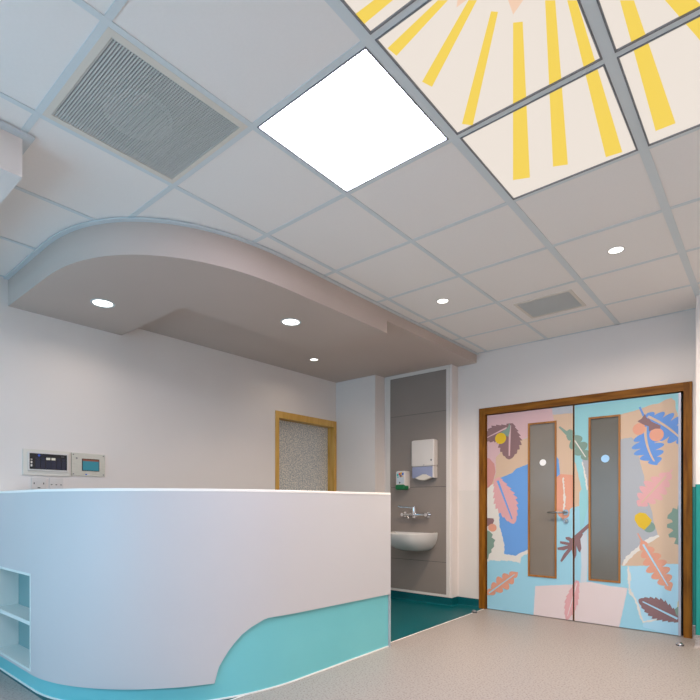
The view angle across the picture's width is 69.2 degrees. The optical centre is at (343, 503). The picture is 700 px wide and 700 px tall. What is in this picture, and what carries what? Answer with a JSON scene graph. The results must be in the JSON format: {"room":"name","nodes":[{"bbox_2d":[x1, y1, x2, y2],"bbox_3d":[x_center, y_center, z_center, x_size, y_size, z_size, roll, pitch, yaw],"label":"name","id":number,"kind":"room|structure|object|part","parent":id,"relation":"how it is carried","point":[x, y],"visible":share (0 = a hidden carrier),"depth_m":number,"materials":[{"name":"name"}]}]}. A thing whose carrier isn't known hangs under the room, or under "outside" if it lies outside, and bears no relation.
{"room":"hospital reception area","nodes":[
{"label":"hospital reception area","id":0,"kind":"room"},
{"bbox_2d":[0,276,335,490],"bbox_3d":[-1.992,-0.241,3.986,0.140,2.632,6.590,0,0,40],"label":"wall","id":1,"kind":"structure","parent":0,"point":[162,411],"depth_m":4.23,"materials":[{"name":"paint"}]},
{"bbox_2d":[31,477,45,489],"bbox_3d":[-2.188,-0.141,3.640,0.010,0.092,0.097,0,0,40],"label":"wall socket","id":2,"kind":"object","parent":1,"relation":"attached to","point":[36,483],"visible":0.91,"depth_m":3.63,"materials":[{"name":"white plastic"}]},
{"bbox_2d":[23,449,69,476],"bbox_3d":[-2.148,-0.296,3.677,0.022,0.184,0.312,0,0,40],"label":"control panel","id":3,"kind":"object","parent":1,"relation":"attached to","point":[35,462],"visible":1,"depth_m":3.66,"materials":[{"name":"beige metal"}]},
{"bbox_2d":[49,478,62,488],"bbox_3d":[-2.113,-0.141,3.728,0.010,0.092,0.094,0,0,40],"label":"wall socket","id":4,"kind":"object","parent":1,"relation":"attached to","point":[54,483],"visible":0.91,"depth_m":3.72,"materials":[{"name":"white plastic"}]},
{"bbox_2d":[71,452,104,476],"bbox_3d":[-1.962,-0.299,3.902,0.013,0.172,0.250,0,0,40],"label":"wall screen","id":5,"kind":"object","parent":1,"relation":"attached to","point":[82,464],"visible":1,"depth_m":3.89,"materials":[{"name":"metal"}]},
{"bbox_2d":[275,410,336,490],"bbox_3d":[-0.450,0.044,5.770,0.132,2.062,0.972,0,0,40],"label":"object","id":6,"kind":"structure","parent":1,"relation":"in","point":[305,446],"depth_m":5.82,"materials":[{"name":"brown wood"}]},
{"bbox_3d":[-0.483,0.079,5.801,0.013,1.987,0.880,0,0,40],"label":"pane","id":7,"kind":"part","parent":6,"relation":"part of","materials":[{"name":"grey glass"}]},
{"bbox_2d":[0,0,699,352],"bbox_3d":[0.336,-1.565,1.837,6.190,0.024,6.562,0,0,40],"label":"ceiling","id":8,"kind":"structure","parent":0,"point":[437,224],"depth_m":2.54,"materials":[{"name":"tile"}]},
{"bbox_2d":[0,120,34,203],"bbox_3d":[-2.690,-1.466,1.789,1.644,0.172,2.339,0,0,40],"label":"ceiling","id":9,"kind":"structure","parent":8,"relation":"attached to","point":[14,142],"depth_m":2.12,"materials":[{"name":"paint"}]},
{"bbox_3d":[-2.690,-1.548,1.789,1.644,0.010,2.339,0,0,40],"label":"edge trim","id":10,"kind":"part","parent":9,"relation":"part of","materials":[{"name":"white paint"}]},
{"bbox_2d":[42,27,247,183],"bbox_3d":[-0.798,-1.571,2.056,0.575,0.037,0.575,0,0,40],"label":"ceiling vent","id":11,"kind":"object","parent":8,"relation":"in","point":[119,98],"visible":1,"depth_m":2.02,"materials":[{"name":"beige metal"}]},
{"bbox_3d":[-0.797,-1.587,2.058,0.518,0.004,0.531,0,0,40],"label":"duct plate","id":12,"kind":"part","parent":11,"relation":"part of","materials":[{"name":"grey metal"}]},
{"bbox_2d":[3,217,478,382],"bbox_3d":[-0.466,-1.458,4.358,1.697,0.190,3.761,0,0,40],"label":"ceiling","id":13,"kind":"structure","parent":8,"relation":"attached to","point":[205,286],"depth_m":3.43,"materials":[{"name":"beige paint"}]},
{"bbox_2d":[90,299,114,307],"bbox_3d":[-1.636,-1.360,3.446,0.156,0.010,0.156,0,0,40],"label":"recessed light","id":14,"kind":"object","parent":13,"relation":"in","point":[102,303],"visible":1,"depth_m":3.44,"materials":[{"name":"grey plastic"}]},
{"bbox_2d":[280,318,300,325],"bbox_3d":[-0.395,-1.360,3.801,0.156,0.010,0.156,0,0,40],"label":"recessed light","id":15,"kind":"object","parent":13,"relation":"in","point":[288,321],"visible":1,"depth_m":3.79,"materials":[{"name":"grey plastic"}]},
{"bbox_2d":[257,46,448,192],"bbox_3d":[0.045,-1.564,2.126,0.568,0.026,0.575,0,0,40],"label":"recessed light","id":16,"kind":"object","parent":8,"relation":"in","point":[357,123],"visible":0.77,"depth_m":2.09,"materials":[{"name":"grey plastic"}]},
{"bbox_2d":[340,0,415,34],"bbox_3d":[0.115,-1.564,1.278,0.561,0.026,0.575,0,0,40],"label":"recessed light","id":17,"kind":"object","parent":8,"relation":"in","point":[372,15],"visible":1,"depth_m":1.60,"materials":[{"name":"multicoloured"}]},
{"bbox_2d":[436,298,448,303],"bbox_3d":[0.761,-1.555,3.893,0.100,0.004,0.100,0,0,40],"label":"recessed light","id":18,"kind":"object","parent":8,"relation":"in","point":[443,300],"visible":1,"depth_m":3.90,"materials":[{"name":"white plastic"}]},
{"bbox_2d":[375,0,602,134],"bbox_3d":[0.504,-1.564,1.734,0.561,0.026,0.575,0,0,40],"label":"ceiling panel","id":19,"kind":"object","parent":8,"relation":"in","point":[472,61],"visible":0.91,"depth_m":1.75,"materials":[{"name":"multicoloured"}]},
{"bbox_2d":[460,64,637,199],"bbox_3d":[0.894,-1.564,2.191,0.561,0.026,0.575,0,0,40],"label":"ceiling panel","id":20,"kind":"object","parent":8,"relation":"in","point":[579,126],"visible":0.82,"depth_m":2.16,"materials":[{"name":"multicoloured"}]},
{"bbox_2d":[513,289,585,318],"bbox_3d":[1.613,-1.571,3.967,0.428,0.037,0.394,0,0,40],"label":"ceiling vent","id":21,"kind":"object","parent":8,"relation":"in","point":[565,300],"visible":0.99,"depth_m":3.96,"materials":[{"name":"beige metal"}]},
{"bbox_2d":[607,246,624,254],"bbox_3d":[1.671,-1.555,3.111,0.100,0.004,0.100,0,0,40],"label":"recessed light","id":22,"kind":"object","parent":8,"relation":"in","point":[618,249],"visible":1,"depth_m":3.12,"materials":[{"name":"white plastic"}]},
{"bbox_2d":[596,0,699,52],"bbox_3d":[0.961,-1.564,1.345,0.561,0.026,0.575,0,0,40],"label":"recessed light","id":23,"kind":"object","parent":8,"relation":"in","point":[627,22],"visible":1,"depth_m":1.62,"materials":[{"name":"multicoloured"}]},
{"bbox_2d":[617,15,699,146],"bbox_3d":[1.350,-1.564,1.802,0.561,0.026,0.575,0,0,40],"label":"recessed light","id":24,"kind":"object","parent":8,"relation":"in","point":[661,75],"visible":0.87,"depth_m":1.87,"materials":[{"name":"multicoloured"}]},
{"bbox_2d":[0,598,699,699],"bbox_3d":[0.355,1.105,2.091,6.490,0.060,6.750,0,0,40],"label":"floor","id":25,"kind":"structure","parent":0,"point":[486,654],"depth_m":3.37,"materials":[{"name":"plastic"}]},
{"bbox_2d":[0,488,390,699],"bbox_3d":[-0.957,0.496,3.207,2.771,1.156,1.053,0,0,-9],"label":"reception desk","id":26,"kind":"object","parent":25,"relation":"on","point":[106,593],"visible":1,"depth_m":2.80,"materials":[{"name":"white laminate"}]},
{"bbox_2d":[0,604,29,624],"bbox_3d":[-1.995,0.686,3.164,0.632,0.023,0.136,0,0,40],"label":"shelf","id":27,"kind":"object","parent":26,"relation":"attached to","point":[20,612],"depth_m":3.18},
{"bbox_3d":[-0.954,1.070,3.159,2.748,0.008,0.931,0,0,-8],"label":"floor trim","id":28,"kind":"part","parent":26,"relation":"part of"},
{"bbox_3d":[0.287,0.496,3.862,0.169,1.156,0.006,0,0,40],"label":"panel","id":29,"kind":"part","parent":26,"relation":"part of","materials":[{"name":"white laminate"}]},
{"bbox_2d":[231,609,482,699],"bbox_3d":[0.199,1.104,3.735,0.010,0.062,3.850,0,0,40],"label":"trim","id":30,"kind":"structure","parent":25,"relation":"on","point":[481,609],"depth_m":4.28,"materials":[{"name":"white plastic"}]},
{"bbox_2d":[676,642,683,646],"bbox_3d":[2.543,1.061,3.834,0.056,0.028,0.056,0,0,40],"label":"door stop","id":31,"kind":"object","parent":25,"relation":"on","point":[679,644],"visible":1,"depth_m":3.82,"materials":[{"name":"silver metal"}]},
{"bbox_2d":[336,375,384,492],"bbox_3d":[0.232,-0.191,6.033,0.590,2.532,0.307,0,0,40],"label":"column","id":32,"kind":"structure","parent":0,"point":[360,402],"depth_m":5.86,"materials":[{"name":"paint"}]},
{"bbox_2d":[385,364,457,597],"bbox_3d":[0.843,-0.191,5.629,0.862,2.532,0.129,0,0,40],"label":"wall","id":33,"kind":"structure","parent":0,"point":[453,369],"depth_m":5.35,"materials":[{"name":"paint"}]},
{"bbox_2d":[386,365,449,597],"bbox_3d":[0.799,-0.236,5.574,0.812,2.438,0.012,0,0,40],"label":"wall panel","id":34,"kind":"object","parent":33,"relation":"attached to","point":[417,402],"depth_m":5.54,"materials":[{"name":"grey laminate"}]},
{"bbox_2d":[395,471,409,489],"bbox_3d":[0.652,-0.257,5.621,0.124,0.208,0.114,0,0,40],"label":"soap dispenser","id":35,"kind":"object","parent":34,"relation":"attached to","point":[402,477],"visible":1,"depth_m":5.59,"materials":[{"name":"white plastic"}]},
{"bbox_2d":[391,531,437,550],"bbox_3d":[0.676,0.408,5.413,0.516,0.203,0.400,0,0,40],"label":"basin","id":36,"kind":"object","parent":34,"relation":"attached to","point":[401,540],"visible":0.8,"depth_m":5.28,"materials":[{"name":"white ceramic"}]},
{"bbox_2d":[398,505,430,518],"bbox_3d":[0.744,0.091,5.493,0.360,0.149,0.190,0,0,40],"label":"tap","id":37,"kind":"object","parent":34,"relation":"attached to","point":[413,514],"visible":1,"depth_m":5.50,"materials":[{"name":"silver metal"}]},
{"bbox_2d":[412,439,437,479],"bbox_3d":[0.867,-0.469,5.462,0.283,0.436,0.079,0,0,40],"label":"dispenser","id":38,"kind":"object","parent":34,"relation":"attached to","point":[424,452],"visible":1,"depth_m":5.42,"materials":[{"name":"white plastic"}]},
{"bbox_2d":[458,309,695,636],"bbox_3d":[2.509,-0.241,4.388,6.190,2.632,0.140,0,0,40],"label":"wall","id":39,"kind":"structure","parent":0,"point":[661,350],"depth_m":4.63,"materials":[{"name":"paint"}]},
{"bbox_2d":[391,590,478,607],"bbox_3d":[0.642,1.030,5.650,1.735,0.090,0.204,0,0,29],"label":"baseboard","id":40,"kind":"structure","parent":39,"relation":"attached to","point":[422,598],"depth_m":5.41,"materials":[{"name":"teal plastic"}]},
{"bbox_2d":[459,490,478,598],"bbox_3d":[1.315,0.468,5.311,0.234,1.215,0.002,0,0,40],"label":"trim","id":41,"kind":"structure","parent":39,"relation":"attached to","point":[468,499],"depth_m":5.31,"materials":[{"name":"white paint"}]},
{"bbox_2d":[487,405,573,619],"bbox_3d":[1.777,0.084,4.908,0.837,1.971,0.114,0,0,40],"label":"door","id":42,"kind":"structure","parent":39,"relation":"in","point":[530,454],"depth_m":4.90,"materials":[{"name":"multicoloured wood"}]},
{"bbox_3d":[1.896,-0.040,4.835,0.236,1.445,0.006,0,0,40],"label":"pane","id":43,"kind":"part","parent":42,"relation":"part of","materials":[{"name":"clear glass"}]},
{"bbox_3d":[1.983,0.079,4.704,0.180,0.052,0.070,0,0,40],"label":"lever handle","id":44,"kind":"part","parent":42,"relation":"part of","materials":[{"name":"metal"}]},
{"bbox_2d":[479,381,691,638],"bbox_3d":[2.130,0.049,4.684,1.817,2.052,0.142,0,0,40],"label":"trim","id":45,"kind":"structure","parent":39,"relation":"attached to","point":[685,388],"depth_m":4.26,"materials":[{"name":"brown wood"}]},
{"bbox_2d":[574,393,681,635],"bbox_3d":[2.433,0.084,4.386,0.822,1.971,0.058,0,0,40],"label":"door","id":46,"kind":"structure","parent":39,"relation":"in","point":[628,452],"depth_m":4.35,"materials":[{"name":"multicoloured wood"}]},
{"bbox_3d":[2.308,-0.043,4.485,0.226,1.431,0.006,0,0,40],"label":"pane","id":47,"kind":"part","parent":46,"relation":"part of","materials":[{"name":"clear glass"}]},
{"bbox_2d":[692,487,694,624],"bbox_3d":[2.809,0.416,4.037,0.054,1.103,0.004,0,0,40],"label":"trim","id":48,"kind":"structure","parent":39,"relation":"attached to","point":[693,488],"depth_m":4.05,"materials":[{"name":"teal plastic"}]},
{"bbox_2d":[690,626,699,649],"bbox_3d":[3.687,1.026,3.060,2.655,0.098,0.354,0,0,40],"label":"baseboard","id":49,"kind":"structure","parent":39,"relation":"attached to","point":[696,644],"depth_m":3.77,"materials":[{"name":"plastic"}]},
{"bbox_2d":[695,484,699,634],"bbox_3d":[3.717,0.415,3.050,2.614,1.120,0.319,0,0,40],"label":"trim","id":50,"kind":"structure","parent":39,"relation":"attached to","point":[697,486],"depth_m":3.77,"materials":[{"name":"teal plastic"}]},
{"bbox_2d":[696,295,699,483],"bbox_3d":[3.722,-0.241,3.052,2.611,2.632,0.319,0,0,40],"label":"wall pier","id":51,"kind":"object","parent":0,"point":[697,296],"visible":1,"depth_m":3.77,"materials":[{"name":"paint"}]}
]}

